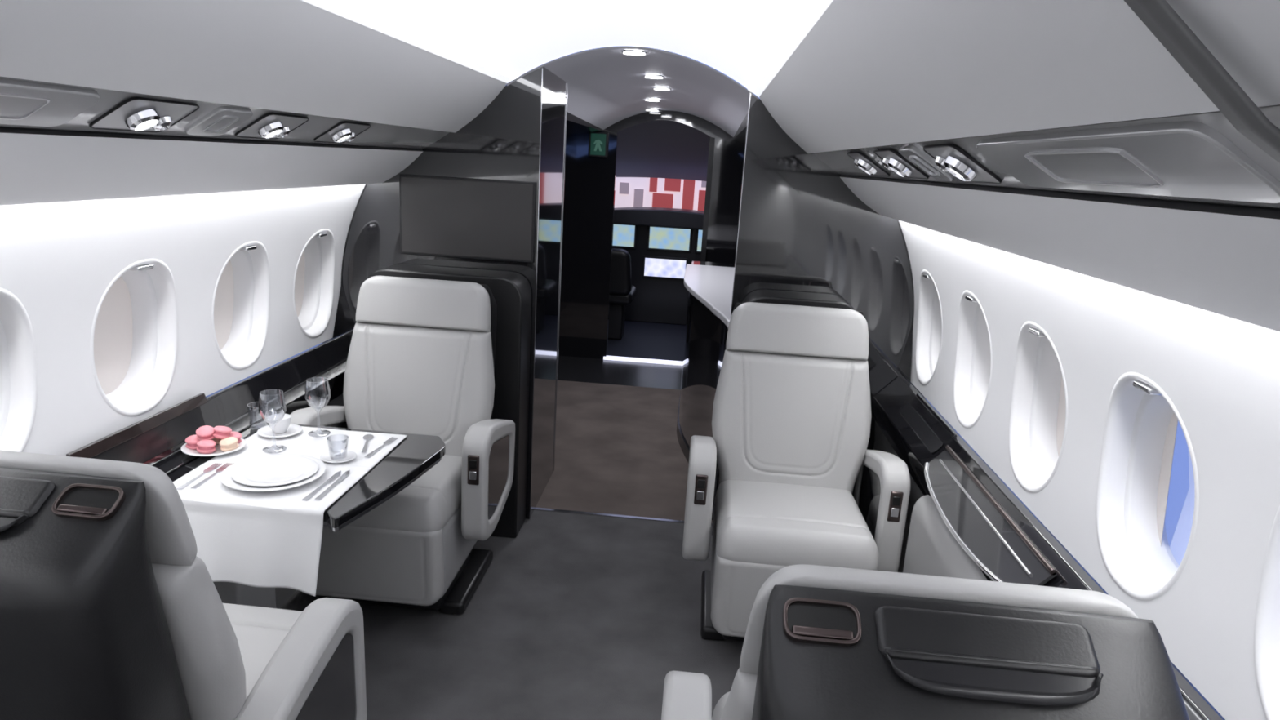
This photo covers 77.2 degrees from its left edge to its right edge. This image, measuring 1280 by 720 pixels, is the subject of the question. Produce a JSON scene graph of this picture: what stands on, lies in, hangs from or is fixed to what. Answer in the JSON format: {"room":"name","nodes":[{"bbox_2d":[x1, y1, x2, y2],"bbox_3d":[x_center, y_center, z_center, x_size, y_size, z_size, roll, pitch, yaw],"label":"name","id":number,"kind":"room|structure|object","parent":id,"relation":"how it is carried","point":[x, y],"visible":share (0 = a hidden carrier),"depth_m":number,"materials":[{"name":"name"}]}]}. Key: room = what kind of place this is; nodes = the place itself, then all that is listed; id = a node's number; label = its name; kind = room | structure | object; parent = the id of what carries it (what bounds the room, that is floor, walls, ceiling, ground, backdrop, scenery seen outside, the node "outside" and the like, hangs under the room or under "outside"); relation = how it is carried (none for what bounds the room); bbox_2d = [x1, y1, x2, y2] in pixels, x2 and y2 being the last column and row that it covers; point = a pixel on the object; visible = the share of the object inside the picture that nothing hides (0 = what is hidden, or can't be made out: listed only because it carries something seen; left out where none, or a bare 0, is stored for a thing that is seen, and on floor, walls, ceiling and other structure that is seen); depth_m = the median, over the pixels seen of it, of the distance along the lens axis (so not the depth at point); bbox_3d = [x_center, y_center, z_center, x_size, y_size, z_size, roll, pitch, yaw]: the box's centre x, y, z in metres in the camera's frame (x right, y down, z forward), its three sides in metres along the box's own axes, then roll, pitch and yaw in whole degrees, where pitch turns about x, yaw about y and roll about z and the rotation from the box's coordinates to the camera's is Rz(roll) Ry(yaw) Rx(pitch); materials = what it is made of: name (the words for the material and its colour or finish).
{"room":"aircraft cabin","nodes":[
{"label":"aircraft cabin","id":0,"kind":"room"},
{"bbox_2d":[0,184,365,456],"bbox_3d":[-1.392,0.099,1.184,0.141,0.678,4.619,4,14,4],"label":"wall","id":1,"kind":"structure","parent":0,"point":[60,259],"depth_m":2.11,"materials":[{"name":"white plastic"}]},
{"bbox_2d":[0,288,37,452],"bbox_3d":[-1.459,0.057,1.707,0.164,0.440,0.350,4,14,4],"label":"window","id":2,"kind":"structure","parent":1,"relation":"in","point":[18,362],"depth_m":1.85,"materials":[{"name":"white plastic"}]},
{"bbox_2d":[89,258,177,416],"bbox_3d":[-1.417,-0.065,2.204,0.164,0.440,0.350,4,14,4],"label":"window","id":3,"kind":"structure","parent":1,"relation":"in","point":[134,334],"depth_m":2.29,"materials":[{"name":"white plastic"}]},
{"bbox_2d":[93,276,133,395],"bbox_3d":[-1.474,-0.069,2.208,0.034,0.348,0.258,4,14,4],"label":"shade","id":4,"kind":"object","parent":3,"relation":"attached to","point":[113,330],"depth_m":2.26,"materials":[{"name":"white plastic"}]},
{"bbox_2d":[0,133,422,205],"bbox_3d":[-1.201,-0.251,1.073,0.249,0.138,4.600,4,14,4],"label":"trim","id":5,"kind":"structure","parent":1,"relation":"attached to","point":[34,168],"depth_m":1.83,"materials":[{"name":"white plastic"}]},
{"bbox_2d":[211,240,270,369],"bbox_3d":[-1.375,-0.186,2.702,0.164,0.440,0.350,4,14,4],"label":"window","id":6,"kind":"structure","parent":1,"relation":"in","point":[240,309],"depth_m":2.81,"materials":[{"name":"white plastic"}]},
{"bbox_2d":[213,259,233,349],"bbox_3d":[-1.432,-0.191,2.706,0.034,0.348,0.258,4,14,4],"label":"shade","id":7,"kind":"object","parent":6,"relation":"attached to","point":[224,300],"depth_m":2.78,"materials":[{"name":"white"}]},
{"bbox_2d":[142,333,350,475],"bbox_3d":[-1.433,0.527,1.282,0.130,0.198,4.598,4,14,4],"label":"ledge","id":8,"kind":"object","parent":1,"relation":"attached to","point":[227,406],"visible":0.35,"depth_m":2.87,"materials":[{"name":"black paint"}]},
{"bbox_2d":[66,392,208,463],"bbox_3d":[-1.370,0.220,2.225,0.024,0.112,0.540,4,14,4],"label":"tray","id":9,"kind":"object","parent":8,"relation":"on","point":[140,442],"visible":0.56,"depth_m":2.24,"materials":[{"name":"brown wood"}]},
{"bbox_2d":[91,406,204,463],"bbox_3d":[-1.369,0.238,2.229,0.021,0.075,0.500,4,14,4],"label":"tray","id":10,"kind":"object","parent":9,"relation":"on","point":[141,446],"depth_m":2.26,"materials":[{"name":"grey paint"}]},
{"bbox_2d":[293,228,335,337],"bbox_3d":[-1.333,-0.308,3.200,0.164,0.440,0.350,4,14,4],"label":"window","id":11,"kind":"structure","parent":1,"relation":"in","point":[314,273],"depth_m":3.32,"materials":[{"name":"white"}]},
{"bbox_2d":[294,250,304,316],"bbox_3d":[-1.390,-0.312,3.204,0.034,0.348,0.258,4,14,4],"label":"shade","id":12,"kind":"object","parent":11,"relation":"attached to","point":[300,278],"depth_m":3.29,"materials":[{"name":"white"}]},
{"bbox_2d":[332,183,367,338],"bbox_3d":[-1.205,-0.428,3.344,0.141,0.678,0.120,4,14,4],"label":"trim","id":13,"kind":"structure","parent":1,"relation":"attached to","point":[339,329],"depth_m":3.43,"materials":[{"name":"black paint"}]},
{"bbox_2d":[275,394,344,608],"bbox_3d":[-1.392,0.891,1.368,0.055,0.655,4.600,4,14,4],"label":"baseboard","id":14,"kind":"structure","parent":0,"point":[282,595],"depth_m":2.87,"materials":[{"name":"black plastic"}]},
{"bbox_2d":[280,355,743,719],"bbox_3d":[-0.206,0.954,2.864,2.600,0.050,7.660,4,14,4],"label":"floor","id":15,"kind":"structure","parent":0,"point":[572,616],"depth_m":2.95,"materials":[{"name":"grey carpet"}]},
{"bbox_2d":[0,449,366,719],"bbox_3d":[-0.970,0.632,1.565,0.712,1.111,0.790,4,14,4],"label":"seat","id":16,"kind":"object","parent":15,"relation":"on","point":[109,610],"visible":1,"depth_m":1.19,"materials":[{"name":"grey leather"}]},
{"bbox_2d":[222,603,302,697],"bbox_3d":[-0.965,0.710,1.727,0.500,0.156,0.510,4,14,4],"label":"seat cushion","id":17,"kind":"object","parent":16,"relation":"on","point":[259,631],"depth_m":1.82,"materials":[{"name":"grey leather"}]},
{"bbox_2d":[167,421,445,608],"bbox_3d":[-0.972,0.638,2.398,0.647,0.697,0.637,4,14,4],"label":"dining table","id":18,"kind":"object","parent":15,"relation":"on","point":[415,455],"visible":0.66,"depth_m":2.31,"materials":[{"name":"black paint"}]},
{"bbox_2d":[181,437,246,456],"bbox_3d":[-1.253,0.257,2.358,0.170,0.015,0.170,4,14,4],"label":"dessert plate","id":19,"kind":"object","parent":18,"relation":"on","point":[218,451],"visible":0.47,"depth_m":2.32,"materials":[{"name":"white"}]},
{"bbox_2d":[185,434,199,449],"bbox_3d":[-1.303,0.241,2.346,0.050,0.037,0.051,7,15,16],"label":"macaron","id":20,"kind":"object","parent":19,"relation":"on","point":[191,441],"visible":0.73,"depth_m":2.33,"materials":[{"name":"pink food"}]},
{"bbox_2d":[196,440,216,453],"bbox_3d":[-1.255,0.251,2.319,0.050,0.037,0.050,10,15,23],"label":"macaron","id":21,"kind":"object","parent":19,"relation":"on","point":[205,446],"visible":1,"depth_m":2.30,"materials":[{"name":"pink food"}]},
{"bbox_2d":[195,425,214,440],"bbox_3d":[-1.269,0.215,2.341,0.049,0.040,0.052,-1,15,-18],"label":"macaron","id":22,"kind":"object","parent":21,"relation":"on","point":[206,432],"visible":0.98,"depth_m":2.33,"materials":[{"name":"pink food"}]},
{"bbox_2d":[219,436,239,451],"bbox_3d":[-1.202,0.247,2.346,0.049,0.038,0.051,13,17,33],"label":"macaron","id":23,"kind":"object","parent":19,"relation":"on","point":[229,443],"visible":1,"depth_m":2.33,"materials":[{"name":"food"}]},
{"bbox_2d":[230,431,241,443],"bbox_3d":[-1.217,0.234,2.393,0.050,0.037,0.050,8,15,19],"label":"macaron","id":24,"kind":"object","parent":19,"relation":"on","point":[236,434],"visible":0.33,"depth_m":2.39,"materials":[{"name":"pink food"}]},
{"bbox_2d":[213,426,231,439],"bbox_3d":[-1.229,0.213,2.358,0.050,0.039,0.052,11,16,27],"label":"macaron","id":25,"kind":"object","parent":24,"relation":"on","point":[220,432],"visible":1,"depth_m":2.34,"materials":[{"name":"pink food"}]},
{"bbox_2d":[247,401,267,429],"bbox_3d":[-1.221,0.178,2.563,0.060,0.075,0.060,4,14,4],"label":"tumbler","id":26,"kind":"object","parent":18,"relation":"on","point":[255,426],"visible":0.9,"depth_m":2.56,"materials":[{"name":"clear glass"}]},
{"bbox_2d":[173,426,407,596],"bbox_3d":[-1.006,0.404,2.311,0.456,0.219,0.631,4,14,4],"label":"tablecloth","id":27,"kind":"object","parent":18,"relation":"on","point":[272,539],"visible":0.62,"depth_m":2.04,"materials":[{"name":"white fabric"}]},
{"bbox_2d":[176,462,222,489],"bbox_3d":[-1.192,0.314,2.171,0.022,0.002,0.180,4,14,3],"label":"fork","id":28,"kind":"object","parent":27,"relation":"on","point":[213,467],"visible":0.99,"depth_m":2.19,"materials":[{"name":"silver metal"}]},
{"bbox_2d":[190,462,234,488],"bbox_3d":[-1.161,0.314,2.179,0.022,0.002,0.180,4,14,2],"label":"fork","id":29,"kind":"object","parent":27,"relation":"on","point":[221,468],"visible":0.8,"depth_m":2.18,"materials":[{"name":"silver metal"}]},
{"bbox_2d":[257,389,286,453],"bbox_3d":[-1.083,0.181,2.367,0.074,0.178,0.074,4,14,4],"label":"wine glass","id":30,"kind":"object","parent":27,"relation":"on","point":[274,448],"visible":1,"depth_m":2.37,"materials":[{"name":"glass"}]},
{"bbox_2d":[219,453,325,491],"bbox_3d":[-1.000,0.312,2.190,0.264,0.019,0.264,4,14,4],"label":"dinner plate","id":31,"kind":"object","parent":27,"relation":"on","point":[225,477],"visible":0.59,"depth_m":2.14,"materials":[{"name":"white"}]},
{"bbox_2d":[231,455,318,486],"bbox_3d":[-0.994,0.307,2.188,0.216,0.017,0.216,4,14,4],"label":"plate","id":32,"kind":"object","parent":31,"relation":"on","point":[277,470],"visible":1,"depth_m":2.20,"materials":[{"name":"white"}]},
{"bbox_2d":[257,423,302,437],"bbox_3d":[-1.132,0.225,2.521,0.130,0.012,0.130,4,14,4],"label":"saucer","id":33,"kind":"object","parent":27,"relation":"on","point":[265,431],"visible":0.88,"depth_m":2.51,"materials":[{"name":"white"}]},
{"bbox_2d":[267,413,291,433],"bbox_3d":[-1.130,0.201,2.518,0.068,0.048,0.074,8,15,19],"label":"coffee cup","id":34,"kind":"object","parent":33,"relation":"on","point":[283,424],"visible":0.91,"depth_m":2.50,"materials":[{"name":"white"}]},
{"bbox_2d":[304,377,330,437],"bbox_3d":[-1.011,0.147,2.518,0.074,0.178,0.074,4,14,4],"label":"wine glass","id":35,"kind":"object","parent":27,"relation":"on","point":[319,433],"visible":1,"depth_m":2.52,"materials":[{"name":"glass"}]},
{"bbox_2d":[302,471,341,501],"bbox_3d":[-0.852,0.337,2.161,0.016,0.002,0.205,5,14,5],"label":"knife","id":36,"kind":"object","parent":27,"relation":"on","point":[335,475],"visible":1,"depth_m":2.15,"materials":[{"name":"silver metal"}]},
{"bbox_2d":[314,470,350,500],"bbox_3d":[-0.826,0.337,2.169,0.016,0.002,0.205,4,14,3],"label":"knife","id":37,"kind":"object","parent":27,"relation":"on","point":[346,473],"visible":1,"depth_m":2.16,"materials":[{"name":"silver metal"}]},
{"bbox_2d":[320,449,356,462],"bbox_3d":[-0.882,0.285,2.344,0.100,0.011,0.100,4,14,4],"label":"saucer","id":38,"kind":"object","parent":27,"relation":"on","point":[325,457],"visible":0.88,"depth_m":2.34,"materials":[{"name":"white"}]},
{"bbox_2d":[326,434,348,459],"bbox_3d":[-0.880,0.255,2.337,0.060,0.060,0.060,4,14,4],"label":"tumbler","id":39,"kind":"object","parent":38,"relation":"on","point":[335,455],"visible":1,"depth_m":2.33,"materials":[{"name":"clear glass"}]},
{"bbox_2d":[289,275,515,614],"bbox_3d":[-0.847,0.298,2.895,0.712,1.130,0.790,4,14,4],"label":"seat","id":40,"kind":"object","parent":15,"relation":"on","point":[421,356],"visible":0.73,"depth_m":2.92,"materials":[{"name":"grey leather"}]},
{"bbox_2d":[347,454,462,532],"bbox_3d":[-0.865,0.443,2.789,0.500,0.159,0.510,4,14,4],"label":"seat cushion","id":41,"kind":"object","parent":40,"relation":"on","point":[432,503],"depth_m":2.55,"materials":[{"name":"grey leather"}]},
{"bbox_2d":[367,263,531,537],"bbox_3d":[-0.811,0.176,3.415,0.645,1.120,0.196,4,14,4],"label":"cabinet","id":42,"kind":"object","parent":15,"relation":"on","point":[511,291],"visible":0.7,"depth_m":3.27,"materials":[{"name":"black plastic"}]},
{"bbox_2d":[676,260,734,517],"bbox_3d":[0.490,0.018,4.797,0.486,0.910,2.440,4,14,4],"label":"base cabinet","id":43,"kind":"object","parent":15,"relation":"on","point":[705,334],"visible":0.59,"depth_m":4.26,"materials":[{"name":"black paint"}]},
{"bbox_2d":[683,264,733,327],"bbox_3d":[0.485,-0.382,4.437,0.505,0.033,1.932,4,14,4],"label":"countertop","id":44,"kind":"structure","parent":43,"relation":"on","point":[712,286],"depth_m":4.46,"materials":[{"name":"white"}]},
{"bbox_2d":[682,302,910,641],"bbox_3d":[0.526,0.404,2.805,0.712,1.130,0.790,4,14,4],"label":"seat","id":45,"kind":"object","parent":15,"relation":"on","point":[791,418],"visible":0.87,"depth_m":2.83,"materials":[{"name":"grey leather"}]},
{"bbox_2d":[715,480,879,570],"bbox_3d":[0.508,0.549,2.700,0.500,0.159,0.510,4,14,4],"label":"seat cushion","id":46,"kind":"object","parent":45,"relation":"on","point":[761,525],"depth_m":2.50,"materials":[{"name":"grey leather"}]},
{"bbox_2d":[742,289,854,310],"bbox_3d":[0.604,0.285,3.322,0.450,1.120,0.196,4,14,4],"label":"seat shroud","id":47,"kind":"object","parent":15,"relation":"on","point":[768,296],"visible":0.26,"depth_m":3.11,"materials":[{"name":"black leather"}]},
{"bbox_2d":[661,564,1190,719],"bbox_3d":[0.381,0.767,1.351,0.712,1.111,0.790,4,14,4],"label":"seat","id":48,"kind":"object","parent":15,"relation":"on","point":[821,642],"visible":1,"depth_m":0.94,"materials":[{"name":"grey leather"}]},
{"bbox_2d":[711,691,729,719],"bbox_3d":[0.385,0.845,1.512,0.500,0.156,0.510,4,14,4],"label":"seat cushion","id":49,"kind":"object","parent":48,"relation":"on","point":[718,709],"depth_m":1.70,"materials":[{"name":"grey leather"}]},
{"bbox_2d":[301,0,833,97],"bbox_3d":[-0.215,-0.596,0.905,0.995,0.163,4.600,4,14,4],"label":"ceiling","id":50,"kind":"structure","parent":0,"point":[733,37],"depth_m":2.31,"materials":[{"name":"white plastic"}]},
{"bbox_2d":[747,0,812,93],"bbox_3d":[0.253,-0.495,0.891,0.043,0.022,4.600,4,14,4],"label":"recessed light","id":51,"kind":"object","parent":50,"relation":"in","point":[799,7],"visible":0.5,"depth_m":1.79,"materials":[{"name":"white"}]},
{"bbox_2d":[341,66,914,535],"bbox_3d":[-0.061,-0.261,3.649,2.600,1.941,0.580,4,14,4],"label":"wall","id":52,"kind":"structure","parent":0,"point":[802,228],"depth_m":3.27,"materials":[{"name":"black paint"}]},
{"bbox_2d":[0,126,423,151],"bbox_3d":[-1.075,-0.313,1.047,0.005,0.010,4.600,4,14,4],"label":"trim","id":53,"kind":"structure","parent":52,"relation":"attached to","point":[2,129],"depth_m":1.73,"materials":[{"name":"black"}]},
{"bbox_2d":[0,0,506,133],"bbox_3d":[-0.825,-0.471,0.987,0.210,0.213,4.600,4,14,4],"label":"ceiling panel","id":54,"kind":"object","parent":52,"relation":"attached to","point":[298,56],"depth_m":1.56,"materials":[{"name":"white plastic"}]},
{"bbox_2d":[399,173,536,263],"bbox_3d":[-0.716,-0.584,3.317,0.570,0.330,0.015,4,14,4],"label":"wall monitor","id":55,"kind":"object","parent":52,"relation":"attached to","point":[441,216],"visible":1,"depth_m":3.31,"materials":[{"name":"black"}]},
{"bbox_2d":[529,68,542,518],"bbox_3d":[-0.441,-0.217,3.392,0.003,1.925,0.006,4,14,4],"label":"trim","id":56,"kind":"structure","parent":52,"relation":"attached to","point":[542,68],"depth_m":3.37,"materials":[{"name":"silver metal"}]},
{"bbox_2d":[553,83,568,471],"bbox_3d":[-0.393,-0.354,3.953,0.003,1.925,0.006,4,14,4],"label":"trim","id":57,"kind":"structure","parent":52,"relation":"attached to","point":[567,83],"depth_m":3.93,"materials":[{"name":"silver metal"}]},
{"bbox_2d":[533,506,711,525],"bbox_3d":[-0.084,0.748,3.712,0.840,0.054,0.020,4,14,4],"label":"trim","id":58,"kind":"structure","parent":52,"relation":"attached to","point":[535,508],"depth_m":3.71,"materials":[{"name":"silver metal"}]},
{"bbox_2d":[506,46,759,99],"bbox_3d":[-0.028,-1.133,3.134,0.995,0.169,0.030,4,14,4],"label":"trim","id":59,"kind":"structure","parent":52,"relation":"attached to","point":[611,47],"depth_m":3.11,"materials":[{"name":"grey"}]},
{"bbox_2d":[711,93,751,533],"bbox_3d":[0.376,-0.154,3.338,0.003,1.925,0.006,4,14,4],"label":"trim","id":60,"kind":"structure","parent":52,"relation":"attached to","point":[750,93],"depth_m":3.25,"materials":[{"name":"silver metal"}]},
{"bbox_2d":[733,112,747,143],"bbox_3d":[0.719,-1.322,4.688,0.285,0.185,2.940,4,14,4],"label":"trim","id":61,"kind":"structure","parent":52,"relation":"attached to","point":[740,135],"depth_m":4.93,"materials":[{"name":"grey paint"}]},
{"bbox_2d":[873,421,924,573],"bbox_3d":[0.772,1.058,1.226,0.055,0.655,4.600,4,14,4],"label":"baseboard","id":62,"kind":"structure","parent":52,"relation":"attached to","point":[882,443],"depth_m":2.83,"materials":[{"name":"black plastic"}]},
{"bbox_2d":[759,0,1279,153],"bbox_3d":[0.374,-0.379,0.909,0.210,0.213,4.600,4,14,4],"label":"ceiling panel","id":63,"kind":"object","parent":52,"relation":"attached to","point":[867,73],"depth_m":0.89,"materials":[{"name":"white plastic"}]},
{"bbox_2d":[840,174,1279,219],"bbox_3d":[0.603,-0.184,0.937,0.005,0.010,4.600,4,14,4],"label":"trim","id":64,"kind":"structure","parent":52,"relation":"attached to","point":[1237,210],"depth_m":1.01,"materials":[{"name":"black"}]},
{"bbox_2d":[607,320,685,361],"bbox_3d":[0.224,-0.293,7.966,2.600,0.050,2.800,4,14,4],"label":"floor","id":65,"kind":"structure","parent":0,"point":[641,340],"depth_m":7.29,"materials":[{"name":"grey"}]},
{"bbox_2d":[608,248,635,339],"bbox_3d":[-0.256,-0.621,7.303,0.400,0.848,0.567,4,14,4],"label":"seat","id":66,"kind":"object","parent":65,"relation":"on","point":[622,293],"visible":0.46,"depth_m":7.06,"materials":[{"name":"black"}]},
{"bbox_2d":[609,285,635,305],"bbox_3d":[-0.254,-0.608,7.351,0.400,0.120,0.480,4,14,4],"label":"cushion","id":67,"kind":"object","parent":66,"relation":"on","point":[615,300],"depth_m":7.12,"materials":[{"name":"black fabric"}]},
{"bbox_2d":[612,207,704,324],"bbox_3d":[0.281,-0.936,8.073,2.200,1.150,0.480,4,14,4],"label":"panel","id":68,"kind":"object","parent":65,"relation":"on","point":[660,242],"visible":0.42,"depth_m":8.00,"materials":[{"name":"grey paint"}]},
{"bbox_2d":[543,46,750,137],"bbox_3d":[0.098,-1.478,4.640,1.000,0.220,3.100,4,14,4],"label":"ceiling","id":69,"kind":"structure","parent":0,"point":[606,87],"depth_m":4.10,"materials":[{"name":"grey plastic"}]},
{"bbox_2d":[557,110,744,359],"bbox_3d":[0.172,-1.001,6.341,2.400,2.100,0.060,4,14,4],"label":"wall","id":70,"kind":"structure","parent":0,"point":[589,182],"depth_m":6.31,"materials":[{"name":"black paint"}]},
{"bbox_2d":[564,111,603,135],"bbox_3d":[-0.690,-1.484,4.994,0.645,0.185,2.500,4,14,4],"label":"trim","id":71,"kind":"structure","parent":70,"relation":"attached to","point":[575,125],"depth_m":5.38,"materials":[{"name":"grey paint"}]},
{"bbox_2d":[587,131,608,157],"bbox_3d":[-0.321,-1.660,6.171,0.150,0.190,0.035,4,14,4],"label":"exit sign","id":72,"kind":"object","parent":70,"relation":"attached to","point":[598,140],"visible":0.89,"depth_m":6.16,"materials":[{"name":"green"}]},
{"bbox_2d":[603,355,682,365],"bbox_3d":[0.083,0.032,6.580,0.770,0.072,0.060,4,14,4],"label":"trim","id":73,"kind":"structure","parent":70,"relation":"attached to","point":[607,357],"depth_m":6.56,"materials":[{"name":"white"}]},
{"bbox_2d":[700,137,715,261],"bbox_3d":[0.499,-0.834,6.308,0.040,1.770,0.030,4,14,4],"label":"trim","id":74,"kind":"structure","parent":70,"relation":"attached to","point":[712,140],"depth_m":6.19,"materials":[{"name":"grey paint"}]},
{"bbox_2d":[616,120,710,181],"bbox_3d":[0.288,-1.824,7.142,2.400,0.600,1.900,4,14,4],"label":"ceiling","id":75,"kind":"structure","parent":0,"point":[662,148],"depth_m":7.18,"materials":[{"name":"grey"}]},
{"bbox_2d":[898,220,1279,719],"bbox_3d":[0.869,0.273,1.036,0.141,0.678,4.619,4,14,4],"label":"wall","id":76,"kind":"structure","parent":0,"point":[1220,373],"depth_m":1.43,"materials":[{"name":"white plastic"}]},
{"bbox_2d":[897,220,913,382],"bbox_3d":[1.046,-0.255,3.196,0.141,0.678,0.120,4,14,4],"label":"trim","id":77,"kind":"structure","parent":76,"relation":"attached to","point":[907,374],"depth_m":3.27,"materials":[{"name":"black paint"}]},
{"bbox_2d":[915,269,942,385],"bbox_3d":[1.134,-0.118,3.038,0.164,0.440,0.350,4,14,4],"label":"window","id":78,"kind":"structure","parent":76,"relation":"in","point":[929,338],"depth_m":3.17,"materials":[{"name":"white"}]},
{"bbox_2d":[953,290,992,428],"bbox_3d":[1.092,0.003,2.541,0.164,0.440,0.350,4,14,4],"label":"window","id":79,"kind":"structure","parent":76,"relation":"in","point":[974,354],"depth_m":2.67,"materials":[{"name":"white plastic"}]},
{"bbox_2d":[1008,320,1068,493],"bbox_3d":[1.050,0.125,2.043,0.164,0.440,0.350,4,14,4],"label":"window","id":80,"kind":"structure","parent":76,"relation":"in","point":[1039,411],"depth_m":2.16,"materials":[{"name":"white plastic"}]},
{"bbox_2d":[1056,377,1065,455],"bbox_3d":[1.107,0.129,2.039,0.034,0.348,0.258,4,14,4],"label":"shade","id":81,"kind":"object","parent":80,"relation":"attached to","point":[1060,396],"depth_m":2.15,"materials":[{"name":"white"}]},
{"bbox_2d":[871,376,1225,719],"bbox_3d":[0.856,0.703,1.131,0.130,0.198,4.598,4,14,4],"label":"ledge","id":82,"kind":"object","parent":76,"relation":"attached to","point":[886,404],"visible":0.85,"depth_m":2.31,"materials":[{"name":"black paint"}]},
{"bbox_2d":[898,393,956,453],"bbox_3d":[1.002,0.216,2.819,0.072,0.074,0.480,4,14,4],"label":"tray","id":83,"kind":"object","parent":82,"relation":"on","point":[922,430],"visible":1,"depth_m":2.79,"materials":[{"name":"black paint"}]},
{"bbox_2d":[902,494,987,580],"bbox_3d":[0.839,0.689,2.194,0.042,0.400,0.840,4,14,4],"label":"panel","id":84,"kind":"object","parent":82,"relation":"attached to","point":[931,549],"visible":0.24,"depth_m":2.31,"materials":[{"name":"grey leather"}]},
{"bbox_2d":[924,444,1057,586],"bbox_3d":[0.891,0.414,2.154,0.105,0.112,0.806,4,14,4],"label":"panel","id":85,"kind":"object","parent":82,"relation":"attached to","point":[983,529],"visible":0.94,"depth_m":2.07,"materials":[{"name":"grey"}]},
{"bbox_2d":[840,177,1279,332],"bbox_3d":[0.720,-0.103,0.947,0.249,0.138,4.600,4,14,4],"label":"wall panel","id":86,"kind":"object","parent":76,"relation":"attached to","point":[1225,264],"depth_m":1.12,"materials":[{"name":"white plastic"}]},
{"bbox_2d":[1095,372,1199,600],"bbox_3d":[1.008,0.247,1.545,0.164,0.440,0.350,4,14,4],"label":"window","id":87,"kind":"structure","parent":76,"relation":"in","point":[1141,420],"depth_m":1.66,"materials":[{"name":"white plastic"}]},
{"bbox_2d":[1156,413,1177,546],"bbox_3d":[1.068,0.227,1.638,0.031,0.324,0.059,4,14,4],"label":"shade","id":88,"kind":"object","parent":87,"relation":"attached to","point":[1166,423],"depth_m":1.64,"materials":[{"name":"white"}]},
{"bbox_2d":[1124,0,1279,163],"bbox_3d":[0.476,-0.153,0.557,0.519,0.426,0.030,4,14,4],"label":"trim","id":89,"kind":"structure","parent":76,"relation":"attached to","point":[1159,17],"depth_m":0.55,"materials":[{"name":"grey plastic"}]},
{"bbox_2d":[1253,505,1279,719],"bbox_3d":[0.967,0.368,1.048,0.164,0.440,0.350,4,14,4],"label":"window","id":90,"kind":"structure","parent":76,"relation":"in","point":[1267,620],"depth_m":1.21,"materials":[{"name":"white plastic"}]},
{"bbox_3d":[-0.458,0.826,-1.133,2.600,2.100,0.060,4,14,4],"label":"wall","id":91,"kind":"structure","parent":0,"visible":0},
{"bbox_2d":[0,78,100,126],"bbox_3d":[-0.993,-0.398,1.226,0.102,0.070,0.360,4,14,4],"label":"panel","id":92,"kind":"object","parent":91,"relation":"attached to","point":[22,103],"visible":0.97,"depth_m":1.30,"materials":[{"name":"grey"}]},
{"bbox_2d":[88,97,199,132],"bbox_3d":[-0.962,-0.477,1.565,0.098,0.062,0.210,4,14,4],"label":"light","id":93,"kind":"object","parent":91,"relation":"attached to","point":[142,114],"visible":1,"depth_m":1.53,"materials":[{"name":"silver"}]},
{"bbox_2d":[184,106,253,136],"bbox_3d":[-0.945,-0.537,1.797,0.102,0.070,0.140,4,14,4],"label":"panel","id":94,"kind":"object","parent":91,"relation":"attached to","point":[222,119],"visible":0.96,"depth_m":1.78,"materials":[{"name":"grey"}]},
{"bbox_2d":[0,76,449,148],"bbox_3d":[-1.015,-0.357,1.031,0.117,0.091,4.600,4,14,4],"label":"trim","id":95,"kind":"structure","parent":91,"relation":"attached to","point":[379,135],"depth_m":1.92,"materials":[{"name":"grey plastic"}]},
{"bbox_2d":[235,112,309,139],"bbox_3d":[-0.924,-0.588,2.021,0.098,0.062,0.210,4,14,4],"label":"light","id":96,"kind":"object","parent":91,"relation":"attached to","point":[272,126],"visible":1,"depth_m":1.99,"materials":[{"name":"silver"}]},
{"bbox_2d":[313,121,371,142],"bbox_3d":[-0.891,-0.683,2.408,0.098,0.062,0.210,4,14,4],"label":"light","id":97,"kind":"object","parent":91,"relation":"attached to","point":[344,131],"visible":1,"depth_m":2.37,"materials":[{"name":"silver"}]},
{"bbox_2d":[846,151,890,176],"bbox_3d":[0.656,-0.564,2.307,0.098,0.062,0.210,4,14,4],"label":"light","id":98,"kind":"object","parent":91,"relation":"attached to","point":[861,161],"visible":1,"depth_m":2.27,"materials":[{"name":"silver"}]},
{"bbox_2d":[873,148,928,178],"bbox_3d":[0.623,-0.469,1.919,0.098,0.062,0.210,4,14,4],"label":"light","id":99,"kind":"object","parent":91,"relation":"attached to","point":[893,161],"visible":1,"depth_m":1.88,"materials":[{"name":"silver"}]},
{"bbox_2d":[898,145,953,181],"bbox_3d":[0.607,-0.418,1.696,0.102,0.070,0.140,4,14,4],"label":"panel","id":100,"kind":"object","parent":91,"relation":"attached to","point":[912,153],"visible":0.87,"depth_m":1.67,"materials":[{"name":"grey"}]},
{"bbox_2d":[922,143,1002,184],"bbox_3d":[0.585,-0.358,1.464,0.098,0.062,0.210,4,14,4],"label":"light","id":101,"kind":"object","parent":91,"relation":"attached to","point":[949,158],"visible":1,"depth_m":1.43,"materials":[{"name":"silver"}]},
{"bbox_2d":[813,104,1279,208],"bbox_3d":[0.549,-0.237,0.929,0.117,0.091,4.600,4,14,4],"label":"trim","id":102,"kind":"structure","parent":91,"relation":"attached to","point":[838,161],"depth_m":1.02,"materials":[{"name":"grey plastic"}]},
{"bbox_2d":[976,120,1279,204],"bbox_3d":[0.545,-0.240,0.970,0.102,0.070,0.600,4,14,4],"label":"panel","id":103,"kind":"object","parent":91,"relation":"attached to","point":[1190,159],"visible":0.99,"depth_m":0.83,"materials":[{"name":"grey plastic"}]},
{"label":"outside","id":104,"kind":"structure","parent":0,"visible":0},
{"bbox_2d":[614,177,706,211],"bbox_3d":[0.377,-1.753,8.578,2.600,0.700,0.040,4,14,4],"label":"decorative panel","id":105,"kind":"object","parent":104,"point":[630,192],"visible":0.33,"depth_m":8.57,"materials":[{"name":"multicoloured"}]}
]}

